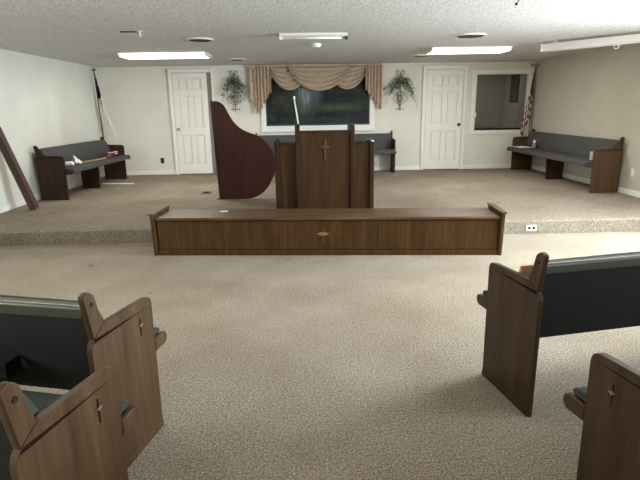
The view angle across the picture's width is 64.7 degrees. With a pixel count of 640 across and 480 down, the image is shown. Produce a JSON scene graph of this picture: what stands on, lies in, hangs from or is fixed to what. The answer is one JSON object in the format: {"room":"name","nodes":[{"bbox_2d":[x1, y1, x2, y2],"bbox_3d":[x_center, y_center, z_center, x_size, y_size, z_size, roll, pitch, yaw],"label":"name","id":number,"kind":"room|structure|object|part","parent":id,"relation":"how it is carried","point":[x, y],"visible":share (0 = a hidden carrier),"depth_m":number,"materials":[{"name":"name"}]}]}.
{"room":"house of worship","nodes":[
{"label":"house of worship","id":0,"kind":"room"},
{"bbox_2d":[0,49,104,206],"bbox_3d":[-4.303,-0.393,3.195,0.120,2.426,14.880,-1,15,-1],"label":"wall","id":1,"kind":"structure","parent":0,"point":[45,102],"depth_m":7.91,"materials":[{"name":"grey paint"}]},
{"bbox_2d":[0,173,104,212],"bbox_3d":[-4.371,-0.759,8.188,0.016,0.085,5.037,-1,15,-1],"label":"baseboard","id":2,"kind":"structure","parent":1,"relation":"attached to","point":[14,205],"depth_m":7.36,"materials":[{"name":"white paint"}]},
{"bbox_2d":[96,64,535,170],"bbox_3d":[-0.011,-2.396,10.562,9.165,2.426,0.120,-1,15,-1],"label":"wall","id":3,"kind":"structure","parent":0,"point":[136,102],"depth_m":10.42,"materials":[{"name":"beige paint"}]},
{"bbox_2d":[167,69,216,174],"bbox_3d":[-2.592,-2.404,10.367,0.894,2.105,0.096,-1,15,-1],"label":"door","id":4,"kind":"structure","parent":3,"relation":"in","point":[190,99],"depth_m":10.36,"materials":[{"name":"white paint"}]},
{"bbox_2d":[220,71,250,110],"bbox_3d":[-1.697,-2.983,10.173,0.625,0.831,0.225,-1,15,-1],"label":"hanging plant","id":5,"kind":"object","parent":3,"relation":"attached to","point":[237,84],"visible":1,"depth_m":10.14,"materials":[{"name":"green plant"}]},
{"bbox_2d":[247,63,382,113],"bbox_3d":[-0.089,-3.054,10.206,2.701,0.950,0.230,-1,15,-1],"label":"drapery","id":6,"kind":"object","parent":3,"relation":"attached to","point":[318,77],"visible":1,"depth_m":10.14,"materials":[{"name":"beige fabric"}]},
{"bbox_3d":[-1.376,-3.054,10.184,0.128,0.860,0.043,-1,15,-1],"label":"return panel","id":7,"kind":"part","parent":6,"relation":"part of","materials":[{"name":"beige fabric"}]},
{"bbox_2d":[95,61,536,69],"bbox_3d":[-0.027,-3.527,10.193,8.925,0.049,0.020,-1,15,-1],"label":"trim","id":8,"kind":"structure","parent":3,"relation":"attached to","point":[503,62],"depth_m":10.16,"materials":[{"name":"beige paint"}]},
{"bbox_2d":[261,73,374,131],"bbox_3d":[-0.045,-2.816,10.355,2.355,1.155,0.065,-1,15,-1],"label":"window","id":9,"kind":"structure","parent":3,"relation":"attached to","point":[336,107],"depth_m":10.40,"materials":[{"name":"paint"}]},
{"bbox_3d":[-0.037,-2.270,10.499,2.355,0.025,0.065,-1,15,-1],"label":"frame sill","id":10,"kind":"part","parent":9,"relation":"part of","materials":[{"name":"white paint"}]},
{"bbox_2d":[126,164,510,174],"bbox_3d":[0.005,-1.495,10.729,8.893,0.085,0.016,-1,15,-1],"label":"baseboard","id":11,"kind":"structure","parent":3,"relation":"attached to","point":[168,172],"depth_m":10.76,"materials":[{"name":"white paint"}]},
{"bbox_2d":[383,70,417,108],"bbox_3d":[1.636,-3.044,10.265,0.720,0.781,0.219,-1,15,-1],"label":"hanging plant","id":12,"kind":"object","parent":3,"relation":"attached to","point":[400,80],"visible":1,"depth_m":10.22,"materials":[{"name":"green plant"}]},
{"bbox_2d":[420,65,467,169],"bbox_3d":[2.569,-2.520,10.499,0.910,2.105,0.096,-1,15,-1],"label":"door","id":13,"kind":"structure","parent":3,"relation":"in","point":[444,88],"depth_m":10.50,"materials":[{"name":"white paint"}]},
{"bbox_2d":[469,69,534,134],"bbox_3d":[3.776,-2.871,10.526,1.295,1.293,0.180,-1,15,-1],"label":"window","id":14,"kind":"structure","parent":3,"relation":"in","point":[472,130],"depth_m":10.48,"materials":[{"name":"white paint"}]},
{"bbox_2d":[0,231,639,479],"bbox_3d":[0.312,1.281,1.164,9.165,0.120,9.823,-1,15,-1],"label":"floor","id":15,"kind":"structure","parent":0,"point":[271,367],"depth_m":3.06,"materials":[{"name":"carpet"}]},
{"bbox_2d":[0,366,138,479],"bbox_3d":[-2.036,0.646,1.848,2.712,0.831,0.549,2,15,11],"label":"pew","id":16,"kind":"object","parent":15,"relation":"on","point":[77,434],"visible":1,"depth_m":1.48,"materials":[{"name":"brown wood"}]},
{"bbox_3d":[-0.777,0.459,1.300,0.026,0.229,0.105,2,15,11],"label":"backrest post","id":17,"kind":"part","parent":16,"relation":"part of","materials":[{"name":"brown wood"}]},
{"bbox_2d":[22,390,128,414],"bbox_3d":[-2.025,0.595,1.895,2.640,0.052,0.406,2,15,11],"label":"seat cushion","id":18,"kind":"object","parent":16,"relation":"on","point":[41,400],"depth_m":1.82,"materials":[{"name":"green fabric"}]},
{"bbox_3d":[-0.681,0.637,1.796,0.024,0.059,0.106,2,15,11],"label":"seat","id":19,"kind":"part","parent":16,"relation":"part of","materials":[{"name":"brown wood"}]},
{"bbox_2d":[0,292,166,468],"bbox_3d":[-2.124,0.489,2.450,2.712,0.831,0.573,2,15,11],"label":"pew","id":20,"kind":"object","parent":15,"relation":"on","point":[45,342],"visible":0.91,"depth_m":2.02,"materials":[{"name":"brown wood"}]},
{"bbox_3d":[-2.173,0.219,2.155,2.640,0.050,0.054,2,15,11],"label":"rail","id":21,"kind":"part","parent":20,"relation":"part of","materials":[{"name":"grey plastic"}]},
{"bbox_3d":[-0.863,0.299,1.914,0.026,0.229,0.105,2,15,11],"label":"backrest post","id":22,"kind":"part","parent":20,"relation":"part of","materials":[{"name":"brown wood"}]},
{"bbox_3d":[-0.819,0.619,2.171,0.024,0.682,0.435,2,15,11],"label":"panel","id":23,"kind":"part","parent":20,"relation":"part of","materials":[{"name":"brown wood"}]},
{"bbox_2d":[154,327,158,334],"bbox_3d":[-2.110,0.435,2.508,2.640,0.052,0.406,2,15,11],"label":"seat cushion","id":24,"kind":"object","parent":20,"relation":"on","point":[156,330],"depth_m":2.41,"materials":[{"name":"green fabric"}]},
{"bbox_3d":[-0.766,0.477,2.409,0.024,0.059,0.106,2,15,11],"label":"seat","id":25,"kind":"part","parent":20,"relation":"part of","materials":[{"name":"brown wood"}]},
{"bbox_2d":[148,203,506,255],"bbox_3d":[0.059,-0.114,5.355,3.600,0.455,0.525,0,15,3],"label":"bench","id":26,"kind":"object","parent":15,"relation":"on","point":[331,231],"visible":1,"depth_m":5.18,"materials":[{"name":"brown wood"}]},
{"bbox_3d":[-1.709,-0.101,5.444,0.035,0.440,0.503,0,15,3],"label":"panel","id":27,"kind":"part","parent":26,"relation":"part of","materials":[{"name":"brown wood"}]},
{"bbox_3d":[-1.124,-0.049,5.234,1.128,0.303,0.010,0,15,3],"label":"panel","id":28,"kind":"part","parent":26,"relation":"part of","materials":[{"name":"brown wood"}]},
{"bbox_3d":[0.028,-0.052,5.177,1.131,0.303,0.010,0,15,3],"label":"panel","id":29,"kind":"part","parent":26,"relation":"part of","materials":[{"name":"brown wood"}]},
{"bbox_3d":[0.030,-0.063,5.164,0.116,0.035,0.010,0,15,3],"label":"cross arm","id":30,"kind":"part","parent":26,"relation":"part of","materials":[{"name":"brown wood"}]},
{"bbox_3d":[0.053,0.129,5.219,3.504,0.055,0.020,0,15,3],"label":"board","id":31,"kind":"part","parent":26,"relation":"part of","materials":[{"name":"brown wood"}]},
{"bbox_3d":[1.203,-0.055,5.120,1.173,0.303,0.010,0,15,3],"label":"panel","id":32,"kind":"part","parent":26,"relation":"part of","materials":[{"name":"brown wood"}]},
{"bbox_3d":[1.827,-0.112,5.271,0.035,0.440,0.503,0,15,3],"label":"panel","id":33,"kind":"part","parent":26,"relation":"part of","materials":[{"name":"brown wood"}]},
{"bbox_2d":[477,251,639,416],"bbox_3d":[2.267,0.306,2.885,2.708,0.831,0.549,-4,15,-12],"label":"pew","id":34,"kind":"object","parent":15,"relation":"on","point":[565,296],"visible":1,"depth_m":2.45,"materials":[{"name":"brown wood"}]},
{"bbox_3d":[0.913,0.341,2.825,0.024,0.059,0.106,-4,15,-12],"label":"seat","id":35,"kind":"part","parent":34,"relation":"part of","materials":[{"name":"brown wood"}]},
{"bbox_3d":[0.972,0.482,2.587,0.024,0.682,0.435,-4,15,-12],"label":"panel","id":36,"kind":"part","parent":34,"relation":"part of","materials":[{"name":"brown wood"}]},
{"bbox_2d":[519,264,533,276],"bbox_3d":[1.038,0.231,2.542,0.110,0.235,0.055,-4,15,-12],"label":"folder","id":37,"kind":"object","parent":34,"relation":"on","point":[526,270],"visible":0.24,"depth_m":2.49,"materials":[{"name":"brown paper"}]},
{"bbox_3d":[1.006,0.160,2.330,0.026,0.229,0.105,-4,15,-12],"label":"backrest post","id":38,"kind":"part","parent":34,"relation":"part of","materials":[{"name":"brown wood"}]},
{"bbox_3d":[2.311,0.036,2.578,2.640,0.050,0.054,-4,15,-12],"label":"rail","id":39,"kind":"part","parent":34,"relation":"part of","materials":[{"name":"grey plastic"}]},
{"bbox_2d":[563,352,639,479],"bbox_3d":[2.282,0.559,1.918,2.712,0.831,0.549,-4,15,-13],"label":"pew","id":40,"kind":"object","parent":15,"relation":"on","point":[608,408],"visible":1,"depth_m":1.67,"materials":[{"name":"brown wood"}]},
{"bbox_3d":[0.929,0.601,1.836,0.024,0.059,0.106,-4,15,-13],"label":"seat","id":41,"kind":"part","parent":40,"relation":"part of","materials":[{"name":"brown wood"}]},
{"bbox_2d":[573,386,586,401],"bbox_3d":[2.268,0.509,1.964,2.640,0.052,0.406,-4,15,-13],"label":"seat cushion","id":42,"kind":"object","parent":40,"relation":"on","point":[580,393],"depth_m":1.83,"materials":[{"name":"green fabric"}]},
{"bbox_2d":[0,0,639,66],"bbox_3d":[0.169,-1.957,3.909,9.165,0.100,16.780,-1,15,-1],"label":"ceiling","id":43,"kind":"structure","parent":0,"point":[84,32],"depth_m":5.54,"materials":[{"name":"white paint"}]},
{"bbox_2d":[120,31,142,36],"bbox_3d":[-2.083,-2.278,5.584,0.245,0.059,0.070,-1,15,-1],"label":"sprinkler head","id":44,"kind":"object","parent":43,"relation":"attached to","point":[139,32],"visible":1,"depth_m":5.57},
{"bbox_2d":[117,51,211,59],"bbox_3d":[-2.403,-2.877,7.884,1.330,0.060,0.550,-1,15,-1],"label":"ceiling light","id":45,"kind":"object","parent":43,"relation":"attached to","point":[192,54],"visible":1,"depth_m":7.66,"materials":[{"name":"white plastic"}]},
{"bbox_2d":[186,37,213,41],"bbox_3d":[-1.498,-2.496,6.301,0.340,0.020,0.340,-1,15,-1],"label":"ceiling vent","id":46,"kind":"object","parent":43,"relation":"in","point":[193,39],"visible":1,"depth_m":6.22,"materials":[{"name":"white metal"}]},
{"bbox_2d":[229,58,245,60],"bbox_3d":[-1.460,-3.180,8.905,0.300,0.020,0.300,-1,15,-1],"label":"ceiling vent","id":47,"kind":"object","parent":43,"relation":"in","point":[231,59],"visible":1,"depth_m":8.80,"materials":[{"name":"white metal"}]},
{"bbox_2d":[279,32,347,39],"bbox_3d":[-0.077,-2.405,5.966,0.810,0.070,0.119,-1,15,-1],"label":"strip light","id":48,"kind":"object","parent":43,"relation":"attached to","point":[331,35],"visible":1,"depth_m":5.92,"materials":[{"name":"white plastic"}]},
{"bbox_2d":[310,43,321,47],"bbox_3d":[-0.058,-2.674,6.951,0.164,0.049,0.164,-1,15,-1],"label":"smoke detector","id":49,"kind":"object","parent":43,"relation":"attached to","point":[313,45],"visible":1,"depth_m":6.90,"materials":[{"name":"white plastic"}]},
{"bbox_2d":[412,54,429,56],"bbox_3d":[1.747,-3.182,8.716,0.300,0.020,0.300,-1,15,-1],"label":"ceiling vent","id":50,"kind":"object","parent":43,"relation":"in","point":[417,55],"visible":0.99,"depth_m":8.63,"materials":[{"name":"white metal"}]},
{"bbox_2d":[424,46,512,54],"bbox_3d":[2.280,-2.938,7.834,1.230,0.060,0.540,-1,15,-1],"label":"ceiling light","id":51,"kind":"object","parent":43,"relation":"attached to","point":[483,49],"visible":1,"depth_m":7.62,"materials":[{"name":"white plastic"}]},
{"bbox_2d":[454,33,486,38],"bbox_3d":[1.882,-2.554,6.319,0.400,0.020,0.400,-1,15,-1],"label":"ceiling vent","id":52,"kind":"object","parent":43,"relation":"in","point":[465,35],"visible":1,"depth_m":6.25,"materials":[{"name":"white metal"}]},
{"bbox_2d":[540,34,639,51],"bbox_3d":[3.785,-2.531,6.437,0.100,0.184,1.980,-12,19,-37],"label":"projection screen","id":53,"kind":"object","parent":43,"relation":"hanging from","point":[633,38],"visible":1,"depth_m":6.63,"materials":[{"name":"white metal"}]},
{"bbox_2d":[0,168,639,232],"bbox_3d":[0.058,-0.913,9.181,8.925,0.257,6.807,-1,15,-1],"label":"floor","id":54,"kind":"structure","parent":0,"point":[525,195],"depth_m":7.44,"materials":[{"name":"carpet"}]},
{"bbox_2d":[0,126,38,209],"bbox_3d":[-4.139,-0.964,6.862,0.414,1.135,0.124,-3,15,-6],"label":"wooden beam","id":55,"kind":"structure","parent":54,"relation":"on","point":[5,148],"depth_m":6.84,"materials":[{"name":"brown wood"}]},
{"bbox_2d":[33,137,130,199],"bbox_3d":[-4.024,-1.319,8.833,0.554,0.831,2.368,-1,15,1],"label":"pew","id":56,"kind":"object","parent":54,"relation":"on","point":[52,172],"visible":0.98,"depth_m":8.35,"materials":[{"name":"brown wood"}]},
{"bbox_3d":[-4.268,-1.312,7.635,0.105,0.229,0.026,-1,15,1],"label":"backrest post","id":57,"kind":"part","parent":56,"relation":"part of","materials":[{"name":"brown wood"}]},
{"bbox_3d":[-4.091,-0.950,7.723,0.435,0.682,0.024,-1,15,1],"label":"panel","id":58,"kind":"part","parent":56,"relation":"part of","materials":[{"name":"brown wood"}]},
{"bbox_3d":[-4.265,-1.643,8.751,0.054,0.050,2.300,-1,15,1],"label":"rail","id":59,"kind":"part","parent":56,"relation":"part of","materials":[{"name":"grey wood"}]},
{"bbox_2d":[65,161,74,165],"bbox_3d":[-3.948,-1.200,7.943,0.132,0.072,0.191,-1,15,-1],"label":"crumpled paper","id":60,"kind":"object","parent":56,"relation":"on","point":[70,163],"visible":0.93,"depth_m":7.90,"materials":[{"name":"white paper"}]},
{"bbox_2d":[72,155,81,162],"bbox_3d":[-4.026,-1.342,8.359,0.104,0.149,0.194,4,15,16],"label":"folded paper","id":61,"kind":"object","parent":56,"relation":"on","point":[74,159],"visible":0.64,"depth_m":8.31,"materials":[{"name":"white paper"}]},
{"bbox_2d":[82,158,105,162],"bbox_3d":[-3.917,-1.383,8.750,0.050,0.020,0.720,1,15,7],"label":"wooden stick","id":62,"kind":"object","parent":56,"relation":"on","point":[99,158],"visible":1,"depth_m":8.71,"materials":[{"name":"brown wood"}]},
{"bbox_2d":[65,155,129,172],"bbox_3d":[-3.959,-1.344,8.826,0.422,0.079,2.300,-1,15,1],"label":"seat cushion","id":63,"kind":"object","parent":56,"relation":"on","point":[114,158],"depth_m":8.72,"materials":[{"name":"grey fabric"}]},
{"bbox_2d":[103,151,117,157],"bbox_3d":[-3.958,-1.608,9.470,0.212,0.085,0.529,-1,15,-1],"label":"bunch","id":64,"kind":"object","parent":56,"relation":"on","point":[107,153],"visible":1,"depth_m":9.47,"materials":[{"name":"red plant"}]},
{"bbox_3d":[-4.062,-1.544,9.982,0.435,0.682,0.024,-1,15,1],"label":"panel","id":65,"kind":"part","parent":56,"relation":"part of","materials":[{"name":"brown wood"}]},
{"bbox_2d":[92,67,116,138],"bbox_3d":[-4.254,-2.316,10.067,0.326,2.138,0.170,-1,15,-1],"label":"flag","id":66,"kind":"object","parent":54,"relation":"on","point":[102,111],"visible":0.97,"depth_m":9.98,"materials":[{"name":"beige fabric"}]},
{"bbox_2d":[102,183,133,183],"bbox_3d":[-3.756,-1.050,9.391,0.600,0.016,0.070,1,15,6],"label":"strip","id":67,"kind":"object","parent":54,"relation":"on","point":[102,183],"visible":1,"depth_m":9.36,"materials":[{"name":"white paper"}]},
{"bbox_2d":[210,101,274,198],"bbox_3d":[-1.120,-1.321,7.473,0.910,1.436,0.036,-1,15,-1],"label":"piano lid","id":68,"kind":"object","parent":54,"relation":"on","point":[245,162],"visible":0.94,"depth_m":7.49,"materials":[{"name":"brown wood"}]},
{"bbox_2d":[0,219,639,245],"bbox_3d":[0.160,-0.092,5.876,8.925,0.145,0.006,-1,15,-1],"label":"trim","id":69,"kind":"structure","parent":54,"relation":"attached to","point":[132,236],"depth_m":5.82,"materials":[{"name":"carpet"}]},
{"bbox_2d":[526,225,536,230],"bbox_3d":[2.483,-0.141,5.927,0.120,0.070,0.010,-1,15,-1],"label":"outlet","id":70,"kind":"object","parent":69,"relation":"attached to","point":[528,227],"visible":1,"depth_m":5.92,"materials":[{"name":"white plastic"}]},
{"bbox_2d":[274,124,373,208],"bbox_3d":[0.050,-0.869,6.290,1.197,1.128,0.440,-1,15,-1],"label":"lectern","id":71,"kind":"object","parent":54,"relation":"on","point":[322,169],"visible":0.79,"depth_m":6.10,"materials":[{"name":"brown wood"}]},
{"bbox_3d":[-0.521,-0.762,6.310,0.051,0.928,0.420,-1,15,-1],"label":"post","id":72,"kind":"part","parent":71,"relation":"part of","materials":[{"name":"brown wood"}]},
{"bbox_3d":[-0.389,-0.710,6.155,0.202,0.901,0.025,-1,15,-1],"label":"wing panel","id":73,"kind":"part","parent":71,"relation":"part of","materials":[{"name":"brown wood"}]},
{"bbox_2d":[293,96,298,123],"bbox_3d":[-0.211,-1.093,6.502,0.231,1.464,0.027,-1,15,-1],"label":"rod","id":74,"kind":"object","parent":71,"relation":"on","point":[293,96],"visible":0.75,"depth_m":6.35,"materials":[{"name":"white plastic"}]},
{"bbox_3d":[-0.268,-0.862,6.282,0.055,1.128,0.440,-1,15,-1],"label":"post","id":75,"kind":"part","parent":71,"relation":"part of","materials":[{"name":"brown wood"}]},
{"bbox_3d":[0.067,-0.783,6.119,0.601,1.048,0.025,-1,15,-1],"label":"panel","id":76,"kind":"part","parent":71,"relation":"part of","materials":[{"name":"brown wood"}]},
{"bbox_3d":[0.059,-1.287,5.984,0.601,0.025,0.044,-1,15,-1],"label":"moulding","id":77,"kind":"part","parent":71,"relation":"part of","materials":[{"name":"brown wood"}]},
{"bbox_3d":[0.386,-0.871,6.300,0.051,1.115,0.440,-1,15,-1],"label":"post","id":78,"kind":"part","parent":71,"relation":"part of","materials":[{"name":"brown wood"}]},
{"bbox_3d":[0.511,-0.728,6.178,0.186,0.898,0.025,-1,15,-1],"label":"wing panel","id":79,"kind":"part","parent":71,"relation":"part of","materials":[{"name":"brown wood"}]},
{"bbox_3d":[0.624,-0.785,6.340,0.051,0.921,0.420,-1,15,-1],"label":"post","id":80,"kind":"part","parent":71,"relation":"part of","materials":[{"name":"brown wood"}]},
{"bbox_2d":[255,131,395,172],"bbox_3d":[0.100,-1.785,10.358,2.858,0.831,0.554,-1,15,-1],"label":"pew","id":81,"kind":"object","parent":54,"relation":"on","point":[384,143],"visible":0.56,"depth_m":10.44,"materials":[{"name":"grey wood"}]},
{"bbox_3d":[0.088,-2.171,10.500,2.790,0.050,0.054,-1,15,-1],"label":"rail","id":82,"kind":"part","parent":81,"relation":"part of","materials":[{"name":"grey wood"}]},
{"bbox_2d":[273,149,394,153],"bbox_3d":[0.102,-1.792,10.289,2.790,0.079,0.422,-1,15,-1],"label":"seat cushion","id":83,"kind":"object","parent":81,"relation":"on","point":[376,151],"depth_m":10.12,"materials":[{"name":"grey fabric"}]},
{"bbox_3d":[1.512,-1.758,10.464,0.024,0.682,0.435,-1,15,-1],"label":"panel","id":84,"kind":"part","parent":81,"relation":"part of","materials":[{"name":"brown wood"}]},
{"bbox_2d":[519,63,539,136],"bbox_3d":[4.323,-2.549,10.462,0.320,2.127,0.170,-1,15,-1],"label":"flag","id":85,"kind":"object","parent":54,"relation":"on","point":[528,111],"visible":0.96,"depth_m":10.40,"materials":[{"name":"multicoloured fabric"}]},
{"bbox_2d":[507,129,624,192],"bbox_3d":[4.202,-1.503,9.036,0.554,0.831,3.048,-1,15,-1],"label":"pew","id":86,"kind":"object","parent":54,"relation":"on","point":[557,149],"visible":0.98,"depth_m":8.43,"materials":[{"name":"grey fabric"}]},
{"bbox_3d":[4.210,-1.814,10.515,0.435,0.682,0.024,-1,15,-1],"label":"panel","id":87,"kind":"part","parent":86,"relation":"part of","materials":[{"name":"brown wood"}]},
{"bbox_2d":[507,147,592,165],"bbox_3d":[4.136,-1.525,9.028,0.422,0.079,2.980,-1,15,-1],"label":"seat cushion","id":88,"kind":"object","parent":86,"relation":"on","point":[576,158],"depth_m":8.70,"materials":[{"name":"grey fabric"}]},
{"bbox_3d":[4.432,-1.835,8.957,0.054,0.050,2.980,-1,15,-1],"label":"rail","id":89,"kind":"part","parent":86,"relation":"part of","materials":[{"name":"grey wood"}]},
{"bbox_3d":[4.029,-1.118,7.572,0.106,0.059,0.024,-1,15,-1],"label":"seat","id":90,"kind":"part","parent":86,"relation":"part of","materials":[{"name":"brown wood"}]},
{"bbox_3d":[4.302,-1.050,7.599,0.435,0.682,0.024,-1,15,-1],"label":"panel","id":91,"kind":"part","parent":86,"relation":"part of","materials":[{"name":"brown wood"}]},
{"bbox_3d":[4.468,-1.418,7.511,0.105,0.229,0.026,-1,15,-1],"label":"backrest post","id":92,"kind":"part","parent":86,"relation":"part of","materials":[{"name":"brown wood"}]},
{"bbox_2d":[474,74,503,127],"bbox_3d":[3.493,-3.031,12.264,2.045,2.169,0.100,-1,15,-1],"label":"wall","id":93,"kind":"structure","parent":0,"point":[489,92],"depth_m":12.15,"materials":[{"name":"grey paint"}]},
{"bbox_2d":[500,43,639,191],"bbox_3d":[4.711,-0.813,4.253,0.120,2.426,16.590,-1,15,-1],"label":"wall","id":94,"kind":"structure","parent":0,"point":[595,93],"depth_m":8.47,"materials":[{"name":"beige paint"}]},
{"bbox_2d":[509,74,519,102],"bbox_3d":[4.397,-3.418,11.405,0.025,0.600,0.440,-1,15,-1],"label":"framed picture","id":95,"kind":"object","parent":94,"relation":"attached to","point":[515,79],"visible":1,"depth_m":11.40,"materials":[{"name":"black plastic"}]},
{"bbox_2d":[511,77,517,99],"bbox_3d":[4.403,-3.418,11.405,0.012,0.500,0.340,-1,15,-1],"label":"print","id":96,"kind":"object","parent":95,"relation":"attached to","point":[514,80],"depth_m":11.41,"materials":[{"name":"black paper"}]},
{"bbox_2d":[531,165,639,197],"bbox_3d":[4.533,-0.959,8.415,0.016,0.085,5.037,-1,15,-1],"label":"baseboard","id":97,"kind":"structure","parent":94,"relation":"attached to","point":[634,193],"depth_m":8.63,"materials":[{"name":"white paint"}]}
]}

